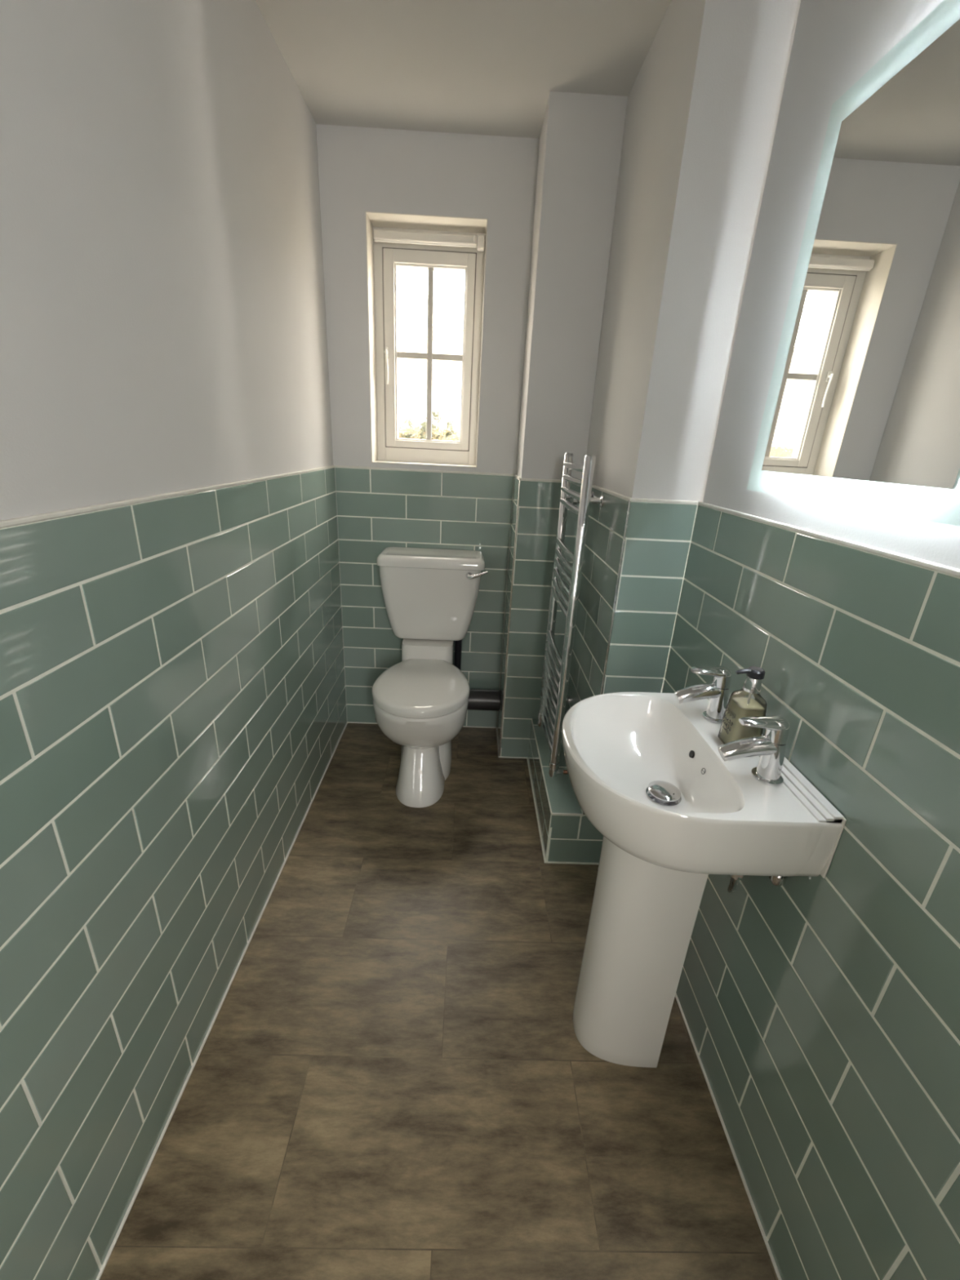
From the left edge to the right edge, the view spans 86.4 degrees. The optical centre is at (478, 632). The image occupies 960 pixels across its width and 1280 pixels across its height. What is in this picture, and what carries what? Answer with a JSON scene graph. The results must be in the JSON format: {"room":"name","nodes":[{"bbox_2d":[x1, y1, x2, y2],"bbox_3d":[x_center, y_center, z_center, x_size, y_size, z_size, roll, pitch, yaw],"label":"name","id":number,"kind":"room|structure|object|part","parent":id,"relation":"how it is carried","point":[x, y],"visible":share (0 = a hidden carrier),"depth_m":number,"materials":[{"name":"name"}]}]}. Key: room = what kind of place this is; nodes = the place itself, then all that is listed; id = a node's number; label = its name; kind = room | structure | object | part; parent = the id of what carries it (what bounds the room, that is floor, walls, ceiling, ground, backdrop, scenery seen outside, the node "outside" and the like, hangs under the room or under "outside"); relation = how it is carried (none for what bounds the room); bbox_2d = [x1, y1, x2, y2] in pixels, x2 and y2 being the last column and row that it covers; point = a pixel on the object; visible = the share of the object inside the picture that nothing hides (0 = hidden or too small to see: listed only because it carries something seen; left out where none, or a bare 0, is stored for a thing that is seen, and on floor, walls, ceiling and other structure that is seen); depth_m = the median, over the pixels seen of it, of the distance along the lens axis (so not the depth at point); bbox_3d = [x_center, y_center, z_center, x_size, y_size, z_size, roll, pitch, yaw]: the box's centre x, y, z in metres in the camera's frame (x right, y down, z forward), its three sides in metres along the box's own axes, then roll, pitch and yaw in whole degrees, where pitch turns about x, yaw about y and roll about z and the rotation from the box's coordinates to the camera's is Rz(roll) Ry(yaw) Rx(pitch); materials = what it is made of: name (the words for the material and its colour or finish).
{"room":"bathroom","nodes":[
{"label":"bathroom","id":0,"kind":"room"},
{"bbox_2d":[0,0,346,1279],"bbox_3d":[-0.656,-0.137,0.784,0.130,2.352,2.958,2,20,-1],"label":"wall","id":1,"kind":"structure","parent":0,"point":[173,713],"depth_m":0.91,"materials":[{"name":"tile"}]},
{"bbox_2d":[0,465,959,577],"bbox_3d":[-0.001,-0.161,0.782,1.192,0.008,2.958,2,20,-1],"label":"trim","id":2,"kind":"structure","parent":1,"relation":"attached to","point":[28,519],"depth_m":0.92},
{"bbox_2d":[315,124,539,727],"bbox_3d":[-0.012,-0.671,2.300,1.450,2.352,0.260,2,20,-1],"label":"wall","id":3,"kind":"structure","parent":0,"point":[370,177],"depth_m":2.04,"materials":[{"name":"paint"}]},
{"bbox_2d":[373,226,485,465],"bbox_3d":[-0.208,-1.162,2.137,0.440,0.859,0.098,2,20,-1],"label":"window","id":4,"kind":"structure","parent":3,"relation":"in","point":[428,299],"depth_m":2.13,"materials":[{"name":"white plastic"}]},
{"bbox_3d":[-0.380,-1.109,2.120,0.018,0.140,0.033,2,20,-1],"label":"handle","id":5,"kind":"part","parent":4,"relation":"part of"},
{"bbox_2d":[373,229,484,251],"bbox_3d":[-0.188,-1.504,1.954,0.422,0.044,0.041,2,20,-1],"label":"roller blind","id":6,"kind":"object","parent":4,"relation":"attached to","point":[380,236],"visible":1,"depth_m":1.94,"materials":[{"name":"white fabric"}]},
{"bbox_3d":[-0.203,-1.156,2.154,0.284,0.650,0.001,2,20,-1],"label":"pane","id":7,"kind":"part","parent":4,"relation":"part of","materials":[{"name":"clear glass"}]},
{"bbox_2d":[453,640,500,711],"bbox_3d":[-0.004,0.156,2.402,0.229,0.467,0.114,2,20,-1],"label":"pipe","id":8,"kind":"object","parent":3,"relation":"attached to","point":[478,700],"visible":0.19,"depth_m":2.42,"materials":[{"name":"black plastic"}]},
{"bbox_2d":[99,723,777,1279],"bbox_3d":[0.031,1.252,0.665,1.650,0.100,4.750,2,20,-1],"label":"floor","id":9,"kind":"structure","parent":0,"point":[393,1078],"depth_m":1.12,"materials":[{"name":"laminate"}]},
{"bbox_2d":[372,546,488,807],"bbox_3d":[-0.207,0.165,2.110,0.459,0.903,0.671,2,20,-1],"label":"toilet","id":10,"kind":"object","parent":9,"relation":"on","point":[420,702],"visible":1,"depth_m":2.09,"materials":[{"name":"white ceramic"}]},
{"bbox_3d":[-0.222,0.220,2.028,0.358,0.010,0.460,2,20,-1],"label":"seat","id":11,"kind":"part","parent":10,"relation":"part of","materials":[{"name":"white plastic"}]},
{"bbox_3d":[-0.221,0.200,2.015,0.376,0.034,0.470,2,20,-1],"label":"lid","id":12,"kind":"part","parent":10,"relation":"part of","materials":[{"name":"white plastic"}]},
{"bbox_3d":[-0.195,-0.319,2.178,0.447,0.045,0.204,2,20,-1],"label":"cistern lid","id":13,"kind":"part","parent":10,"relation":"part of","materials":[{"name":"white ceramic"}]},
{"bbox_3d":[-0.005,-0.238,2.090,0.090,0.046,0.045,2,20,-1],"label":"flush lever","id":14,"kind":"part","parent":10,"relation":"part of","materials":[{"name":"silver metal"}]},
{"bbox_2d":[561,666,846,1067],"bbox_3d":[0.350,0.543,1.113,0.401,0.943,0.436,2,20,-1],"label":"basin","id":15,"kind":"object","parent":9,"relation":"on","point":[673,806],"visible":0.98,"depth_m":1.03,"materials":[{"name":"white ceramic"}]},
{"bbox_3d":[0.361,0.304,1.024,0.400,0.195,0.436,2,20,-1],"label":"basin bowl","id":16,"kind":"part","parent":15,"relation":"part of","materials":[{"name":"white ceramic"}]},
{"bbox_2d":[674,666,731,724],"bbox_3d":[0.473,0.125,1.069,0.121,0.118,0.051,2,20,-1],"label":"tap","id":17,"kind":"object","parent":15,"relation":"on","point":[717,691],"depth_m":1.06,"materials":[{"name":"silver metal"}]},
{"bbox_2d":[717,666,767,744],"bbox_3d":[0.507,0.141,0.970,0.068,0.160,0.064,2,20,-1],"label":"soap bottle","id":18,"kind":"object","parent":15,"relation":"on","point":[738,706],"visible":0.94,"depth_m":0.96,"materials":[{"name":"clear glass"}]},
{"bbox_2d":[717,715,789,786],"bbox_3d":[0.475,0.197,0.876,0.121,0.118,0.051,2,20,-1],"label":"tap","id":19,"kind":"object","parent":15,"relation":"on","point":[771,747],"depth_m":0.87,"materials":[{"name":"silver metal"}]},
{"bbox_2d":[255,0,671,138],"bbox_3d":[0.146,-1.043,-0.191,1.650,0.100,4.750,2,20,-1],"label":"ceiling","id":20,"kind":"structure","parent":0,"point":[475,67],"depth_m":1.41,"materials":[{"name":"paint"}]},
{"bbox_2d":[497,91,627,757],"bbox_3d":[0.274,-0.570,2.067,0.246,2.352,0.263,2,20,-1],"label":"wall","id":21,"kind":"structure","parent":0,"point":[581,136],"depth_m":1.79,"materials":[{"name":"paint"}]},
{"bbox_2d":[498,479,520,756],"bbox_3d":[0.127,-0.003,2.139,0.007,1.229,0.007,2,20,-1],"label":"trim","id":22,"kind":"structure","parent":21,"relation":"attached to","point":[519,480],"depth_m":2.10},
{"bbox_2d":[561,0,800,815],"bbox_3d":[0.555,-0.448,1.780,0.326,2.352,0.881,2,20,-1],"label":"wall","id":23,"kind":"structure","parent":0,"point":[704,102],"depth_m":1.27,"materials":[{"name":"paint"}]},
{"bbox_2d":[95,721,782,1279],"bbox_3d":[-0.059,0.989,1.207,1.178,0.005,2.951,2,20,-1],"label":"baseboard","id":24,"kind":"structure","parent":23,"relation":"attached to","point":[151,1159],"depth_m":1.16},
{"bbox_2d":[531,718,583,815],"bbox_3d":[0.293,0.494,1.992,0.109,0.004,0.625,2,20,-1],"label":"trim","id":25,"kind":"structure","parent":23,"relation":"attached to","point":[572,814],"depth_m":1.82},
{"bbox_2d":[528,718,603,862],"bbox_3d":[0.380,0.593,2.035,0.290,0.209,0.632,2,20,-1],"label":"ledge","id":26,"kind":"object","parent":23,"relation":"attached to","point":[565,837],"depth_m":1.77,"materials":[{"name":"tile"}]},
{"bbox_2d":[537,453,604,777],"bbox_3d":[0.321,-0.055,1.772,0.111,1.067,0.372,2,20,-1],"label":"towel rail","id":27,"kind":"object","parent":23,"relation":"attached to","point":[555,679],"visible":1,"depth_m":1.70,"materials":[{"name":"silver metal"}]},
{"bbox_2d":[582,500,631,814],"bbox_3d":[0.376,0.127,1.524,0.007,1.020,0.007,2,20,-1],"label":"trim","id":28,"kind":"structure","parent":23,"relation":"attached to","point":[629,501],"depth_m":1.43,"materials":[{"name":"silver metal"}]},
{"bbox_2d":[662,0,959,1279],"bbox_3d":[0.659,0.072,0.401,0.144,2.352,2.069,2,20,-1],"label":"wall","id":29,"kind":"structure","parent":0,"point":[822,1015],"depth_m":0.82,"materials":[{"name":"tile"}]},
{"bbox_2d":[746,0,959,526],"bbox_3d":[0.587,-0.486,0.701,0.048,0.604,0.500,2,20,-1],"label":"backlit mirror","id":30,"kind":"object","parent":29,"relation":"attached to","point":[862,409],"visible":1,"depth_m":0.71,"materials":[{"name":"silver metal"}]}
]}

